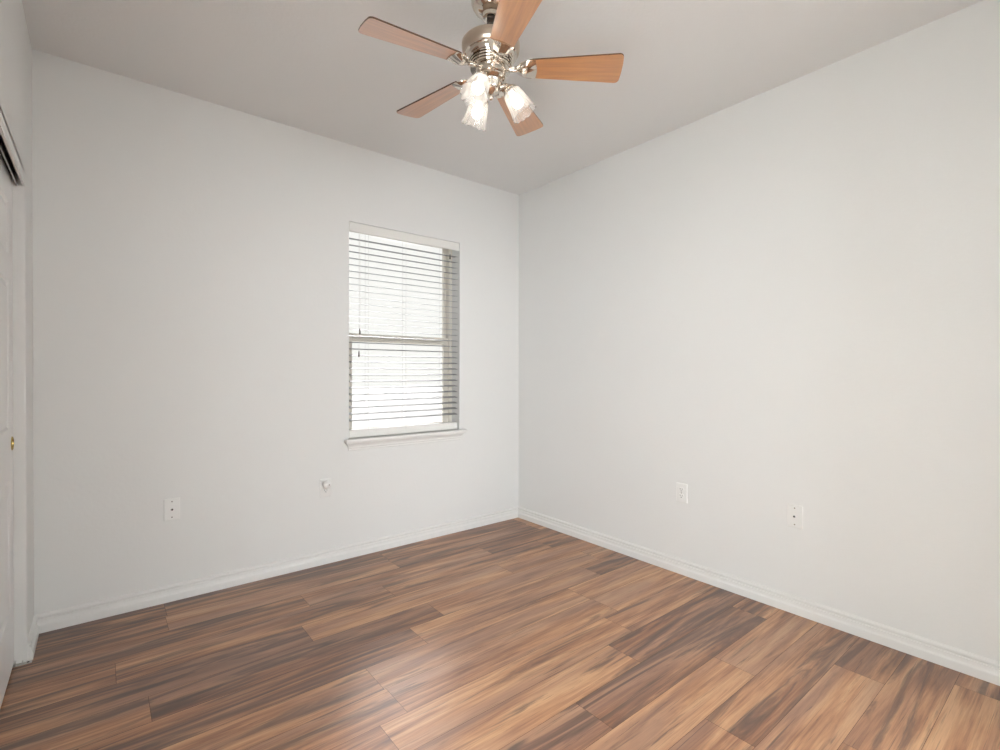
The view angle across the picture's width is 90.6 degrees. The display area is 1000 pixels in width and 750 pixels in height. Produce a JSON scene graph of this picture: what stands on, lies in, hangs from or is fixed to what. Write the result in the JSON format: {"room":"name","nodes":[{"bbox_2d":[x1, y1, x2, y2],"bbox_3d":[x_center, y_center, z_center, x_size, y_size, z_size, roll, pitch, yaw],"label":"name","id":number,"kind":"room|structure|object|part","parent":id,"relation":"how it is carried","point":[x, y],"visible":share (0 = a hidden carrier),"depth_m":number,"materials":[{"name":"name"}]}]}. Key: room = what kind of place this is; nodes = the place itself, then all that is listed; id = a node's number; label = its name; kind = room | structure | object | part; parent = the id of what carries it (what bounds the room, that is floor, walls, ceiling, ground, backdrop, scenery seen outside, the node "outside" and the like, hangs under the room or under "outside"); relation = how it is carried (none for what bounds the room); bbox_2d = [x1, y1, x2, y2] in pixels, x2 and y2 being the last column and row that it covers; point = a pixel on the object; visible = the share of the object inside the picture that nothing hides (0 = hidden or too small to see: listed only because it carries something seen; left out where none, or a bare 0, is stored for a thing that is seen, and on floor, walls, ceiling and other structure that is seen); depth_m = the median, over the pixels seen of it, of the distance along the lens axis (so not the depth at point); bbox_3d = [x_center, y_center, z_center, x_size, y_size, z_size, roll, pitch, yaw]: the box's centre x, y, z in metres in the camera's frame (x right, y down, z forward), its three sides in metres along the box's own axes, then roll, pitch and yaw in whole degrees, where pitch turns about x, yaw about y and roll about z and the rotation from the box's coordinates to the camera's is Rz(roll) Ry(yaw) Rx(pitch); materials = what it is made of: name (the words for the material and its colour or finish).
{"room":"empty bedroom","nodes":[
{"label":"empty bedroom","id":0,"kind":"room"},
{"bbox_2d":[0,0,33,664],"bbox_3d":[-1.197,-0.143,0.999,0.120,2.740,3.300,0,0,-39],"label":"wall","id":1,"kind":"structure","parent":0,"point":[15,45],"depth_m":2.08,"materials":[{"name":"paint"}]},
{"bbox_2d":[0,154,13,707],"bbox_3d":[-1.749,0.198,1.689,0.039,2.022,0.940,0,0,-39],"label":"door","id":2,"kind":"structure","parent":1,"relation":"in","point":[6,358],"depth_m":1.92,"materials":[{"name":"white paint"}]},
{"bbox_3d":[-2.017,0.282,2.039,0.016,0.057,0.057,0,0,-39],"label":"finger pull","id":3,"kind":"part","parent":2,"relation":"part of","materials":[{"name":"gold metal"}]},
{"bbox_2d":[0,133,20,184],"bbox_3d":[-1.471,-0.812,1.329,0.109,0.050,1.842,0,0,-39],"label":"door track","id":4,"kind":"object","parent":1,"relation":"attached to","point":[4,153],"depth_m":1.88,"materials":[{"name":"grey metal"}]},
{"bbox_2d":[27,615,38,660],"bbox_3d":[-2.094,1.174,2.222,0.018,0.087,0.286,0,0,-39],"label":"baseboard","id":5,"kind":"structure","parent":1,"relation":"attached to","point":[34,631],"depth_m":2.17,"materials":[{"name":"white paint"}]},
{"bbox_2d":[32,49,518,614],"bbox_3d":[-1.077,-0.158,3.347,3.260,2.740,0.200,0,0,-39],"label":"wall","id":6,"kind":"structure","parent":0,"point":[191,254],"depth_m":2.81,"materials":[{"name":"paint"}]},
{"bbox_2d":[164,497,179,520],"bbox_3d":[-1.764,0.723,2.661,0.074,0.118,0.014,0,0,-39],"label":"cable plate","id":7,"kind":"object","parent":6,"relation":"attached to","point":[172,505],"visible":1,"depth_m":2.66,"materials":[{"name":"white plastic"}]},
{"bbox_2d":[35,507,517,633],"bbox_3d":[-1.012,1.169,3.270,3.020,0.087,0.018,0,0,-39],"label":"baseboard","id":8,"kind":"structure","parent":6,"relation":"attached to","point":[83,613],"depth_m":2.88,"materials":[{"name":"white paint"}]},
{"bbox_2d":[320,478,330,497],"bbox_3d":[-1.122,0.725,3.183,0.073,0.117,0.009,0,0,-39],"label":"wall outlet","id":9,"kind":"object","parent":6,"relation":"attached to","point":[323,492],"visible":0.59,"depth_m":3.17,"materials":[{"name":"white plastic"}]},
{"bbox_2d":[323,480,331,488],"bbox_3d":[-1.102,0.703,3.162,0.055,0.055,0.048,0,0,-39],"label":"plug","id":10,"kind":"object","parent":9,"relation":"attached to","point":[327,484],"visible":1,"depth_m":3.15,"materials":[{"name":"white plastic"}]},
{"bbox_2d":[344,231,466,450],"bbox_3d":[-0.700,-0.259,3.615,0.958,1.523,0.236,0,0,-39],"label":"window","id":11,"kind":"structure","parent":6,"relation":"in","point":[370,442],"depth_m":3.70,"materials":[{"name":"beige plastic"}]},
{"bbox_3d":[-0.758,-0.626,3.681,0.828,0.780,0.028,0,0,-39],"label":"sash","id":12,"kind":"part","parent":11,"relation":"part of","materials":[{"name":"beige plastic"}]},
{"bbox_3d":[-0.739,0.057,3.660,0.828,0.694,0.029,0,0,-39],"label":"sash","id":13,"kind":"part","parent":11,"relation":"part of","materials":[{"name":"beige plastic"}]},
{"bbox_2d":[349,222,458,437],"bbox_3d":[-0.677,-0.299,3.581,0.879,1.438,0.064,0,0,-39],"label":"window blind","id":14,"kind":"object","parent":11,"relation":"attached to","point":[355,227],"visible":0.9,"depth_m":3.55,"materials":[{"name":"white plastic"}]},
{"bbox_3d":[-0.914,-0.291,3.395,0.002,1.353,0.054,0,0,-39],"label":"ladder cord","id":15,"kind":"part","parent":14,"relation":"part of","materials":[{"name":"white fabric"}]},
{"bbox_3d":[-0.683,0.393,3.588,0.869,0.053,0.052,0,0,-39],"label":"rail","id":16,"kind":"part","parent":14,"relation":"part of","materials":[{"name":"white plastic"}]},
{"bbox_3d":[-0.692,-0.292,3.575,0.002,1.353,0.054,0,0,-39],"label":"ladder cord","id":17,"kind":"part","parent":14,"relation":"part of","materials":[{"name":"white fabric"}]},
{"bbox_3d":[-0.448,-0.293,3.773,0.002,1.353,0.054,0,0,-39],"label":"ladder cord","id":18,"kind":"part","parent":14,"relation":"part of","materials":[{"name":"white fabric"}]},
{"bbox_3d":[-0.379,-0.591,3.786,0.003,0.747,0.002,0,0,-39],"label":"lift cord","id":19,"kind":"part","parent":14,"relation":"part of","materials":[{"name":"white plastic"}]},
{"bbox_3d":[-0.750,-0.299,3.672,0.884,1.445,0.085,0,0,-39],"label":"frame","id":20,"kind":"part","parent":11,"relation":"part of","materials":[{"name":"beige plastic"}]},
{"bbox_2d":[0,518,999,749],"bbox_3d":[0.141,1.288,1.257,3.760,0.120,4.600,0,0,-39],"label":"floor","id":21,"kind":"structure","parent":0,"point":[516,633],"depth_m":2.04,"materials":[{"name":"laminate"}]},
{"bbox_2d":[12,660,31,667],"bbox_3d":[-2.014,1.208,2.082,0.066,0.020,0.024,0,0,-39],"label":"floor guide","id":22,"kind":"object","parent":21,"relation":"on","point":[29,661],"visible":0.91,"depth_m":2.08,"materials":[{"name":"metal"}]},
{"bbox_2d":[22,0,982,194],"bbox_3d":[0.278,-1.565,0.187,5.360,0.120,6.800,0,0,-39],"label":"ceiling","id":23,"kind":"structure","parent":0,"point":[306,65],"depth_m":2.36,"materials":[{"name":"paint"}]},
{"bbox_2d":[358,0,623,135],"bbox_3d":[-0.060,-1.268,1.976,0.993,0.498,1.008,0,0,-39],"label":"ceiling fan","id":24,"kind":"object","parent":23,"relation":"hanging from","point":[491,49],"visible":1,"depth_m":1.93,"materials":[{"name":"brown wood"}]},
{"bbox_3d":[-0.320,-1.214,1.799,0.364,0.006,0.141,-2,13,-33],"label":"blade","id":25,"kind":"part","parent":24,"relation":"part of","materials":[{"name":"brown wood"}]},
{"bbox_3d":[-0.296,-1.216,2.193,0.364,0.006,0.141,-2,11,39],"label":"blade","id":26,"kind":"part","parent":24,"relation":"part of","materials":[{"name":"brown wood"}]},
{"bbox_3d":[-0.084,-1.095,1.885,0.110,0.112,0.110,0,-33,26],"label":"lamp shade","id":27,"kind":"part","parent":24,"relation":"part of","materials":[{"name":"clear glass"}]},
{"bbox_3d":[-0.093,-1.105,2.064,0.049,0.072,0.049,0,33,-34],"label":"bulb","id":28,"kind":"part","parent":24,"relation":"part of","materials":[{"name":"white glass"}]},
{"bbox_3d":[-0.082,-1.104,1.890,0.049,0.072,0.049,0,-33,26],"label":"bulb","id":29,"kind":"part","parent":24,"relation":"part of","materials":[{"name":"white glass"}]},
{"bbox_3d":[-0.075,-1.141,2.040,0.065,0.053,0.078,0,0,-39],"label":"light arm","id":30,"kind":"part","parent":24,"relation":"part of","materials":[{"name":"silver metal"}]},
{"bbox_3d":[-0.066,-1.141,1.912,0.076,0.053,0.064,0,0,-39],"label":"light arm","id":31,"kind":"part","parent":24,"relation":"part of","materials":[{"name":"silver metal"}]},
{"bbox_3d":[0.039,-1.141,1.982,0.073,0.053,0.065,0,0,-39],"label":"light arm","id":32,"kind":"part","parent":24,"relation":"part of","materials":[{"name":"silver metal"}]},
{"bbox_3d":[0.064,-1.104,1.986,0.049,0.072,0.049,-33,2,-3],"label":"bulb","id":33,"kind":"part","parent":24,"relation":"part of","materials":[{"name":"white glass"}]},
{"bbox_3d":[0.048,-1.212,1.655,0.141,0.006,0.364,12,-1,-15],"label":"blade","id":34,"kind":"part","parent":24,"relation":"part of","materials":[{"name":"brown wood"}]},
{"bbox_3d":[0.069,-1.096,1.987,0.110,0.112,0.110,-33,2,-3],"label":"lamp shade","id":35,"kind":"part","parent":24,"relation":"part of","materials":[{"name":"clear glass"}]},
{"bbox_3d":[0.086,-1.216,2.292,0.141,0.006,0.364,-12,-6,21],"label":"blade","id":36,"kind":"part","parent":24,"relation":"part of","materials":[{"name":"brown wood"}]},
{"bbox_3d":[0.298,-1.213,1.959,0.364,0.006,0.141,2,-11,3],"label":"blade","id":37,"kind":"part","parent":24,"relation":"part of","materials":[{"name":"brown wood"}]},
{"bbox_2d":[518,0,999,661],"bbox_3d":[1.244,-0.150,2.974,0.120,2.740,3.300,0,0,-39],"label":"wall","id":38,"kind":"structure","parent":0,"point":[789,292],"depth_m":2.50,"materials":[{"name":"paint"}]},
{"bbox_2d":[676,482,686,503],"bbox_3d":[1.113,0.723,3.035,0.009,0.117,0.073,0,0,-39],"label":"wall outlet","id":39,"kind":"object","parent":38,"relation":"attached to","point":[681,489],"visible":1,"depth_m":3.03,"materials":[{"name":"white plastic"}]},
{"bbox_2d":[518,506,999,685],"bbox_3d":[1.187,1.176,2.938,0.018,0.087,3.300,0,0,-39],"label":"baseboard","id":40,"kind":"structure","parent":38,"relation":"attached to","point":[986,669],"depth_m":2.51,"materials":[{"name":"white paint"}]},
{"bbox_2d":[787,503,802,528],"bbox_3d":[1.511,0.725,2.539,0.014,0.118,0.074,0,0,-39],"label":"cable plate","id":41,"kind":"object","parent":38,"relation":"attached to","point":[794,512],"visible":1,"depth_m":2.54,"materials":[{"name":"white plastic"}]},
{"label":"outside","id":42,"kind":"structure","parent":0,"visible":0},
{"bbox_2d":[352,387,441,427],"bbox_3d":[-13.652,1.362,18.912,47.000,0.150,39.800,0,0,-39],"label":"ground","id":43,"kind":"structure","parent":42,"point":[398,421],"depth_m":20.41,"materials":[{"name":"white"}]}
]}

